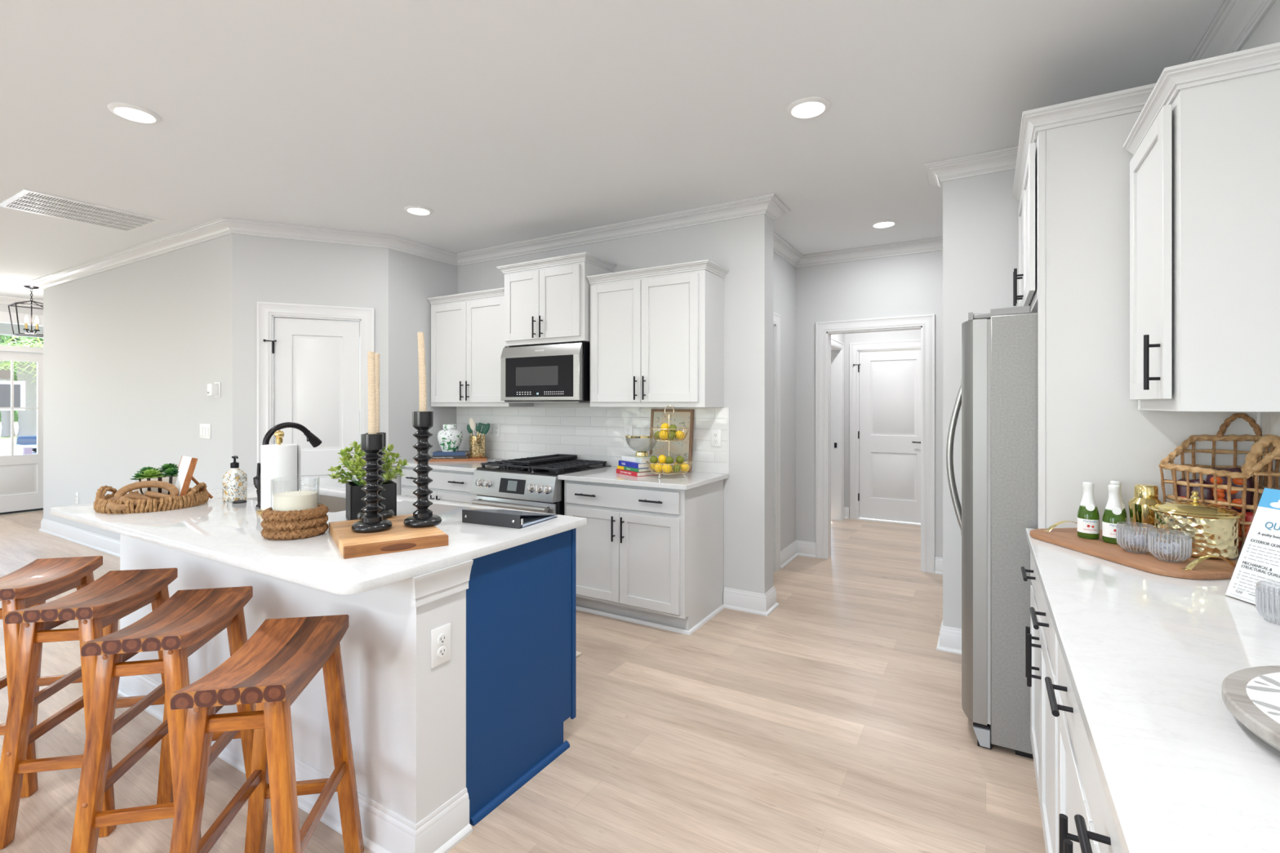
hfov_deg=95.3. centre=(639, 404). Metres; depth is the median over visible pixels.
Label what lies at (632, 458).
book
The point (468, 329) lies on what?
upper cabinet
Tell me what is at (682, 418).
framed print
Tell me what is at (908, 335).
wall
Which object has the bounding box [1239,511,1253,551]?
bag
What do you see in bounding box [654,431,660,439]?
lime
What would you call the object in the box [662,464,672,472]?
lemon
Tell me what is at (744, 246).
wall
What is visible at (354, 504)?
pot
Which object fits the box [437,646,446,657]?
socket
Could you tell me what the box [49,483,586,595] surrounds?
island countertop
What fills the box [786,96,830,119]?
recessed light
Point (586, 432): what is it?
backsplash
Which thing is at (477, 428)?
utensil
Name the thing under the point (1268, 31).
wall
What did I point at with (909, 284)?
wall
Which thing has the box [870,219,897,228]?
recessed light
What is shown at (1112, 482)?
juice bottle
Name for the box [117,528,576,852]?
kitchen island
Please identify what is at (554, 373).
microwave
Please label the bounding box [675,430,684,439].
lemon
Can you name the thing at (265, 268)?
wall
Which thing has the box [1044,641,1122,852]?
base cabinet
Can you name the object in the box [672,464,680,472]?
lime
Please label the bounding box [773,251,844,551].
wall
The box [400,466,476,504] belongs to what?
base cabinet
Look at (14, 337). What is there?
palm tree
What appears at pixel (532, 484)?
gas range
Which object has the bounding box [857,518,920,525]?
trim
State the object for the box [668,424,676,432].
lime
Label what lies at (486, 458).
serving board
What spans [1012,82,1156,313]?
upper cabinet
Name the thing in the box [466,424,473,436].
utensil
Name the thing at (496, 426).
wall outlet
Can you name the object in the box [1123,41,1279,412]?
upper cabinet
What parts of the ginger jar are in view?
lid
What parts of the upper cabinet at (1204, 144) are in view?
door, handle, crown moulding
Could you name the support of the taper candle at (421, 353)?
on the candle holder at (422, 421)
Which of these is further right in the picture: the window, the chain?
the chain
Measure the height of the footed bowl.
0.142 m
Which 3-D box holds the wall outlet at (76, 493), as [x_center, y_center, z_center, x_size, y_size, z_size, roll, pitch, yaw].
[-5.698,0.950,5.898,0.074,0.117,0.010,0,0,31]
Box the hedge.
[0,334,43,421]
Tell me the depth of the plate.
0.86 m
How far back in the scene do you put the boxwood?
2.40 m
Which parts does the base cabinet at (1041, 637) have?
handle, handle, handle, door, handle, drawer, door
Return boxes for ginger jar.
[436,423,462,452]
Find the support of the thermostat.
attached to the wall at (131, 352)
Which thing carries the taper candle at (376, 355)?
on the candle holder at (387, 513)
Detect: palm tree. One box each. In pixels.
[0,339,43,436]
[0,343,43,436]
[2,336,43,377]
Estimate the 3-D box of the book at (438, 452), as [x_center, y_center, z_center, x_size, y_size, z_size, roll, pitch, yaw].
[-1.606,0.417,4.962,0.265,0.030,0.157,0,0,-5]
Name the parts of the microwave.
vent plate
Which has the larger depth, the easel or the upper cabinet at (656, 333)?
the upper cabinet at (656, 333)
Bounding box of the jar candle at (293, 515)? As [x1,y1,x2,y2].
[260,488,328,540]
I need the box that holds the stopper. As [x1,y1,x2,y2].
[231,500,247,503]
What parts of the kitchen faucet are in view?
lever, spout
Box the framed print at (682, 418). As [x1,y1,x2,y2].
[648,408,693,472]
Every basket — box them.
[645,459,693,474]
[648,426,689,441]
[1158,413,1279,557]
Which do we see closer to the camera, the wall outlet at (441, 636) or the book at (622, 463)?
the wall outlet at (441, 636)
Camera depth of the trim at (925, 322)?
5.09 m
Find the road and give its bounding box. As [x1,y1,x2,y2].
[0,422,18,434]
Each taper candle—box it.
[367,350,376,434]
[374,352,379,432]
[417,331,426,411]
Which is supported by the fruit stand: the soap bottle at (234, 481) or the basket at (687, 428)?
the basket at (687, 428)
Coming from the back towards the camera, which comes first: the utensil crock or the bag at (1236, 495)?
the utensil crock
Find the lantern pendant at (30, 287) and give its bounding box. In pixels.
[8,285,43,337]
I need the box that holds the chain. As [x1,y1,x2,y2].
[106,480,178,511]
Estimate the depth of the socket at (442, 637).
1.81 m
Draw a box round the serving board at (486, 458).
[414,456,487,461]
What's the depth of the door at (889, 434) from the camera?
6.87 m
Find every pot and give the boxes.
[130,462,178,495]
[346,480,396,520]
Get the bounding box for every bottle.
[222,455,247,502]
[1076,481,1099,539]
[1102,484,1126,544]
[1110,480,1127,533]
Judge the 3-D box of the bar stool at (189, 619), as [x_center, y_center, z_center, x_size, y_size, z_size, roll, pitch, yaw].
[-1.454,1.020,1.837,0.326,0.740,0.467,0,0,-12]
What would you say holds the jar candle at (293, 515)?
on the island countertop at (218, 530)
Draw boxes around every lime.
[649,455,657,463]
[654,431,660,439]
[665,456,673,463]
[667,431,675,439]
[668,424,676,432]
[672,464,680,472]
[675,456,684,463]
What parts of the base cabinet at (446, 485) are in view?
door, drawer, handle, door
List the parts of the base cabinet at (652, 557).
handle, door, handle, handle, drawer, door, shoe moulding, handle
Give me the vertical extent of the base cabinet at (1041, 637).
0.884 m
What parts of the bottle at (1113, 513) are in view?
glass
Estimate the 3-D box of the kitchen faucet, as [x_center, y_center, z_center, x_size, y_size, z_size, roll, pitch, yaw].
[-1.699,0.281,2.818,0.107,0.390,0.293,0,0,31]
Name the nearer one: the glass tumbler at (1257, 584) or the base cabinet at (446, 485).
the glass tumbler at (1257, 584)
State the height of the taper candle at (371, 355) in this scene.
0.304 m
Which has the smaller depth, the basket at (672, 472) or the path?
the basket at (672, 472)
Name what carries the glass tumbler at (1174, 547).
on the serving tray at (1191, 568)
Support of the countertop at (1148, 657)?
on the base cabinet
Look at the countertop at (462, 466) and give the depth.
4.58 m
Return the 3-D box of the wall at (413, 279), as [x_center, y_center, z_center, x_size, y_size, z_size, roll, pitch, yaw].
[-1.905,0.020,5.060,0.120,2.740,0.720,0,0,31]
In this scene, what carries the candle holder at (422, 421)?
on the cutting board at (399, 538)
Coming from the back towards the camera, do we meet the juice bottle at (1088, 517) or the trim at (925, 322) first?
the trim at (925, 322)
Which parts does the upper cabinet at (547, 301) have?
door, handle, handle, crown moulding, door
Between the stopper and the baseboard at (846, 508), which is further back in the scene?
the baseboard at (846, 508)
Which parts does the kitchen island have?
baseboard, cap moulding, panel, shoe moulding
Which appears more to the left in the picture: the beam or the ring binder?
the beam
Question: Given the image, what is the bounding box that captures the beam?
[0,323,43,337]
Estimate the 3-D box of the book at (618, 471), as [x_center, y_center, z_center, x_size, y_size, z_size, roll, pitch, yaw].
[-0.007,0.462,3.992,0.208,0.028,0.262,0,0,-34]
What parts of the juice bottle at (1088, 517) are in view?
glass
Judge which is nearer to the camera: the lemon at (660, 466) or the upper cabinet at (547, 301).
the lemon at (660, 466)
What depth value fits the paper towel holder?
2.58 m
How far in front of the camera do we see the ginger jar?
4.90 m
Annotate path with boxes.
[0,448,36,455]
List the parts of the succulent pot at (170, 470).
pot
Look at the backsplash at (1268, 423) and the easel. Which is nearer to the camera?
the backsplash at (1268, 423)
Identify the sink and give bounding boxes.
[317,494,346,512]
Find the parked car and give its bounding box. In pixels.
[13,435,36,452]
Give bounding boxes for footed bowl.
[624,434,656,457]
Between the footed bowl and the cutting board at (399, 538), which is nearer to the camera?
the cutting board at (399, 538)
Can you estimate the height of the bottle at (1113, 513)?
0.190 m
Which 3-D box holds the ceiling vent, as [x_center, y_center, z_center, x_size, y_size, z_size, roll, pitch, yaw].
[-3.915,-1.345,4.102,0.580,0.010,0.720,0,0,31]
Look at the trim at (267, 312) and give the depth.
4.42 m
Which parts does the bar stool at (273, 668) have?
leg, rail, cross rail, leg, seat, leg, cross rail, rail, leg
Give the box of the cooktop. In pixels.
[476,464,610,475]
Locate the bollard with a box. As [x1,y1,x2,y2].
[22,447,32,454]
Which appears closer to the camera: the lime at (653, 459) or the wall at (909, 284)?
the lime at (653, 459)
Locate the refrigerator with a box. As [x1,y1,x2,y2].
[946,305,1037,759]
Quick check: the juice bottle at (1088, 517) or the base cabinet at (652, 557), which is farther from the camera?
the base cabinet at (652, 557)
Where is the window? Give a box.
[0,369,25,410]
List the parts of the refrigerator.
handle, handle, door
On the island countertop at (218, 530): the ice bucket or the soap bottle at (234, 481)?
the soap bottle at (234, 481)
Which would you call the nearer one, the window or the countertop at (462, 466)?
the countertop at (462, 466)
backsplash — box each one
[456,403,728,474]
[1257,412,1279,496]
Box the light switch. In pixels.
[200,423,210,439]
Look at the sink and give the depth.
3.19 m
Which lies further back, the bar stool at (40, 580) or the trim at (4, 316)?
the trim at (4, 316)
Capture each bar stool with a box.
[0,555,102,798]
[0,568,177,849]
[70,586,255,852]
[169,614,364,852]
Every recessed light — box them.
[107,102,161,124]
[404,205,433,215]
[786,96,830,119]
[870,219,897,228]
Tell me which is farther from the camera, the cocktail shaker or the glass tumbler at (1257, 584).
the cocktail shaker
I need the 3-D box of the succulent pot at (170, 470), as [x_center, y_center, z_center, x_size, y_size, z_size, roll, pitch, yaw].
[-2.324,0.378,2.805,0.219,0.172,0.208,0,0,31]
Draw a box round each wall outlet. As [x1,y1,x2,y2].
[75,492,78,504]
[431,622,450,668]
[493,423,499,436]
[624,424,632,440]
[711,429,720,446]
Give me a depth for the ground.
23.12 m
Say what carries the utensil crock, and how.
on the serving board at (486, 458)
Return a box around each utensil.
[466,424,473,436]
[469,417,475,436]
[475,423,481,436]
[476,422,485,436]
[482,422,489,435]
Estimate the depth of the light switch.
4.51 m
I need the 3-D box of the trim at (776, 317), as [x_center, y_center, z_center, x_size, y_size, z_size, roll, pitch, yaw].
[0.888,0.319,4.554,0.144,2.142,0.924,0,0,31]
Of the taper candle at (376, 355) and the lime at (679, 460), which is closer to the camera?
the taper candle at (376, 355)
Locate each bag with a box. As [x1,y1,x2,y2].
[1177,478,1213,500]
[1205,467,1253,511]
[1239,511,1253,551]
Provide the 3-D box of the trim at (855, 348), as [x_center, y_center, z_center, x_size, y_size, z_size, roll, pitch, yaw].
[2.995,0.324,6.886,0.969,2.132,0.144,0,0,31]
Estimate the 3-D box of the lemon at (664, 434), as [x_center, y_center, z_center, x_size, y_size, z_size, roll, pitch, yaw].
[0.153,0.200,3.766,0.058,0.061,0.063,0,0,25]
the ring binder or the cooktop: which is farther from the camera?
the cooktop
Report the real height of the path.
0.060 m
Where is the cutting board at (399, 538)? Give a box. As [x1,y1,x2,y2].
[328,514,448,559]
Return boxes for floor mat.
[576,651,581,657]
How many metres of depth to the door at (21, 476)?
7.49 m
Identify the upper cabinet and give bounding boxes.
[427,287,533,406]
[496,252,617,346]
[586,259,728,407]
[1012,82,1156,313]
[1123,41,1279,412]
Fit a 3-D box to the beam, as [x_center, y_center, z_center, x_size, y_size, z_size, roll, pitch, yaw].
[-9.991,-1.235,8.834,0.200,0.310,6.000,0,0,31]
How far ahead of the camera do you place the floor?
2.37 m
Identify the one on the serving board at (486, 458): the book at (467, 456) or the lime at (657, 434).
the book at (467, 456)
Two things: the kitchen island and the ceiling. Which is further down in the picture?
the kitchen island
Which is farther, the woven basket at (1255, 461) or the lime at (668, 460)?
the lime at (668, 460)
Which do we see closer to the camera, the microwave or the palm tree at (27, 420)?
the microwave
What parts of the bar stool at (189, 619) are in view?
leg, cross rail, rail, cross rail, leg, seat, leg, rail, cross rail, leg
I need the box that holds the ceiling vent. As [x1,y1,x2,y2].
[0,188,164,232]
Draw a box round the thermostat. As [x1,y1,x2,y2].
[207,382,220,397]
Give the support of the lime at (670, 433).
in the fruit stand
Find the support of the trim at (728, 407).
attached to the wall at (744, 246)
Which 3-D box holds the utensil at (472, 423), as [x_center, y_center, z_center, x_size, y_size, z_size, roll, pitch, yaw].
[-1.416,0.282,4.978,0.081,0.331,0.012,0,0,-3]
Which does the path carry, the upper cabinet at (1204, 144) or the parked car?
the parked car
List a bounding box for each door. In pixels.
[0,351,43,515]
[262,317,359,488]
[853,349,920,523]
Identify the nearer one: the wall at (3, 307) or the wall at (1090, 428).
the wall at (1090, 428)
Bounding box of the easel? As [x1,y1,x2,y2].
[173,455,213,498]
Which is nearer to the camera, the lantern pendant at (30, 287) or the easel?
the easel
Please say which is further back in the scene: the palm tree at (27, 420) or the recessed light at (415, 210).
the palm tree at (27, 420)
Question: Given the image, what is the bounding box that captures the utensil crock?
[469,435,485,458]
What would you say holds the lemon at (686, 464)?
in the fruit stand
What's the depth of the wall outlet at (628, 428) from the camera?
4.37 m
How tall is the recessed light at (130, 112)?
0.012 m
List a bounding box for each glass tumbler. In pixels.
[1116,521,1155,553]
[1148,528,1191,560]
[1255,582,1279,622]
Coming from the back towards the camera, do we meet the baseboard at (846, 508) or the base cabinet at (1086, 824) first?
the baseboard at (846, 508)
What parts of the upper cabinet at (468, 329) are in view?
door, handle, crown moulding, handle, door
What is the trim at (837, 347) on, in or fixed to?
attached to the wall at (784, 273)
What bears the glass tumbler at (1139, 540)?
on the serving tray at (1191, 568)
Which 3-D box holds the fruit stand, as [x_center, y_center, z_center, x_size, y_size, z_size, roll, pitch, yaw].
[0.192,0.242,3.822,0.309,0.467,0.309,0,0,31]
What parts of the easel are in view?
frame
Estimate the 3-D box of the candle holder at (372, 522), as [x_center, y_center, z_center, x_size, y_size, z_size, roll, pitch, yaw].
[-0.943,0.273,2.052,0.132,0.336,0.132,0,0,31]
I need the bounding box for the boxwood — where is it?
[327,440,408,520]
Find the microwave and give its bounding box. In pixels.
[500,342,590,403]
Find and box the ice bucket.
[1148,490,1245,559]
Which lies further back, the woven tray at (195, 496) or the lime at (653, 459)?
the lime at (653, 459)
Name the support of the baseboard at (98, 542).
attached to the wall at (131, 352)
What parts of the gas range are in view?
knob, knob, oven handle, display panel, oven door, control panel, knob, knob, knob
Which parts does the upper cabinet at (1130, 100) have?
handle, handle, door, door, crown moulding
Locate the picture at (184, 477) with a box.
[173,456,191,496]
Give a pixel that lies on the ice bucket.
(1213, 528)
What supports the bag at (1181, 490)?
in the woven basket at (1255, 461)
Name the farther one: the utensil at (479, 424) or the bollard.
the bollard
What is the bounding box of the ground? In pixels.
[0,420,22,450]
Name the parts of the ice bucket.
knob, lid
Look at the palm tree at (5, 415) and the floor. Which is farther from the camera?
the palm tree at (5, 415)
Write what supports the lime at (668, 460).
in the fruit stand
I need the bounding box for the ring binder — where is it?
[462,509,557,528]
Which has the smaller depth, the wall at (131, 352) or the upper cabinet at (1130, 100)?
the upper cabinet at (1130, 100)
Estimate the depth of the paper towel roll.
2.54 m
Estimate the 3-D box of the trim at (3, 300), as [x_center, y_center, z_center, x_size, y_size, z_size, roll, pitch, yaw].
[-8.643,-1.306,6.116,0.092,0.087,8.700,0,0,31]
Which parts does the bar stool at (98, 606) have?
leg, cross rail, rail, cross rail, seat, leg, leg, rail, cross rail, leg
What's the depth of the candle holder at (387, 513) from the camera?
2.25 m
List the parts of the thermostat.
plate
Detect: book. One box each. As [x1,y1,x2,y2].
[431,453,469,458]
[432,450,468,456]
[616,468,662,476]
[617,465,653,472]
[618,460,659,468]
[622,454,658,463]
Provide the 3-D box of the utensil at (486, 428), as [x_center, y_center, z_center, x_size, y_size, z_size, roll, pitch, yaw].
[-1.356,0.305,4.982,0.151,0.287,0.012,0,0,1]
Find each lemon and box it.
[653,462,662,472]
[657,454,666,463]
[658,430,667,439]
[660,422,668,431]
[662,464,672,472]
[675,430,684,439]
[680,462,688,471]
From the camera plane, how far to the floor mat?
3.22 m
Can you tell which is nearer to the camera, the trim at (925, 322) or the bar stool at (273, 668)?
the bar stool at (273, 668)
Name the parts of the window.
panel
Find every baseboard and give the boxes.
[38,518,119,557]
[723,586,778,616]
[780,540,815,568]
[844,506,848,519]
[934,556,961,654]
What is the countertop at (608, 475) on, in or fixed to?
on the base cabinet at (652, 557)
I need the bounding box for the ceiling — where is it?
[0,0,1225,300]
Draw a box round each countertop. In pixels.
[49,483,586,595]
[395,458,507,472]
[557,466,728,490]
[1026,528,1279,852]
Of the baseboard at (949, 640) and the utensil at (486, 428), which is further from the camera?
the utensil at (486, 428)
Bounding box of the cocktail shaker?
[1128,484,1161,542]
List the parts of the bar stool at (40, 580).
cross rail, cross rail, rail, leg, leg, seat, rail, cross rail, leg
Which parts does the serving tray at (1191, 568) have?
strap handle, strap handle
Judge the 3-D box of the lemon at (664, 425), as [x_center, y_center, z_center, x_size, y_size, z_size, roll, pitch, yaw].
[0.164,0.159,3.833,0.057,0.072,0.057,0,0,44]
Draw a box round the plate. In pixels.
[1222,665,1279,751]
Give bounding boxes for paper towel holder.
[256,430,284,514]
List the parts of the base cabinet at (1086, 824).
handle, handle, handle, door, handle, door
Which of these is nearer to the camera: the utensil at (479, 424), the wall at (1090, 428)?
the wall at (1090, 428)
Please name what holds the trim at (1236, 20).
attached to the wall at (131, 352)
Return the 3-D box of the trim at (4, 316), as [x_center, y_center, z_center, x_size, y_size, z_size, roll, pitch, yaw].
[-8.050,0.115,7.323,0.160,2.550,1.120,0,0,31]
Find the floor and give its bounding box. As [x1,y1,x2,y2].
[0,510,1045,852]
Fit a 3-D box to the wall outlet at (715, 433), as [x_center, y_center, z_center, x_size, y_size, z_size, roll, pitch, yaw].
[0.522,0.232,4.016,0.074,0.117,0.010,0,0,31]
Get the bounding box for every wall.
[0,303,43,315]
[43,233,232,541]
[232,233,388,485]
[388,248,457,495]
[457,168,1019,628]
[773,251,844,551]
[795,249,942,557]
[844,329,920,518]
[1037,111,1257,533]
[1240,0,1279,50]
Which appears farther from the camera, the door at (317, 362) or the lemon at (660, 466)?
the door at (317, 362)
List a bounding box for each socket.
[437,633,446,644]
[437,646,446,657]
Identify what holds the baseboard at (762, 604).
attached to the wall at (744, 246)
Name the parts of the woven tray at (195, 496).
handle, handle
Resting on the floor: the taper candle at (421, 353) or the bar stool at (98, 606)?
the bar stool at (98, 606)
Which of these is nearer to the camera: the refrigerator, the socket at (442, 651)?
the socket at (442, 651)
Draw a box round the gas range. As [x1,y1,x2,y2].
[471,453,610,515]
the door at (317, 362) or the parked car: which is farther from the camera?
the parked car
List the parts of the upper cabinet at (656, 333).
door, handle, handle, crown moulding, door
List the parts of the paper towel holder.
rod, knob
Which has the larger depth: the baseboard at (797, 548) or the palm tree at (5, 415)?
the palm tree at (5, 415)
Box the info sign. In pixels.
[1225,488,1279,613]
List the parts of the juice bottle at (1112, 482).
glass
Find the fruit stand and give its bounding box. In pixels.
[645,405,693,478]
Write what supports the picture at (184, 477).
attached to the easel
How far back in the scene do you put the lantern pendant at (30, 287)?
6.66 m
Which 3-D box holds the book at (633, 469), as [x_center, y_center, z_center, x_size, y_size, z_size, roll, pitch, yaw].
[-0.001,0.436,3.997,0.203,0.024,0.258,0,0,-35]
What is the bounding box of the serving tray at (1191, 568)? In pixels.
[1029,520,1237,579]
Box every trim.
[0,295,43,307]
[0,311,43,353]
[31,0,1275,289]
[257,301,373,462]
[728,407,729,474]
[773,311,780,572]
[815,314,934,573]
[831,337,844,520]
[849,339,920,519]
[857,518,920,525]
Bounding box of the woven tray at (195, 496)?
[93,482,208,514]
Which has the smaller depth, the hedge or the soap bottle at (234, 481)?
the soap bottle at (234, 481)
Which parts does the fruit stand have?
ring handle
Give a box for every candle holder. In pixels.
[351,433,392,533]
[357,432,394,519]
[403,411,441,528]
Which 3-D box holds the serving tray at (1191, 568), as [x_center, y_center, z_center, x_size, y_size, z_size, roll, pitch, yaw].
[1.572,0.449,1.870,0.320,0.054,0.580,0,0,-5]
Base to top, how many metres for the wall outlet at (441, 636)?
0.117 m
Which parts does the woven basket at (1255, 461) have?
handle, handle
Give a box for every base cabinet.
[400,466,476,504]
[564,480,724,635]
[1021,551,1279,852]
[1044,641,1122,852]
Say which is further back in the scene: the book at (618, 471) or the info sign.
the book at (618, 471)
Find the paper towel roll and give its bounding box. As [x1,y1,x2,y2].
[260,444,301,510]
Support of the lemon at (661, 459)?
in the fruit stand
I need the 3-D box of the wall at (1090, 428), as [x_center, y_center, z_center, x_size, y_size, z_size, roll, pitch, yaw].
[1.787,0.172,2.079,0.608,2.435,0.028,0,0,31]
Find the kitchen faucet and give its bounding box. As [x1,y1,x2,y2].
[253,422,321,507]

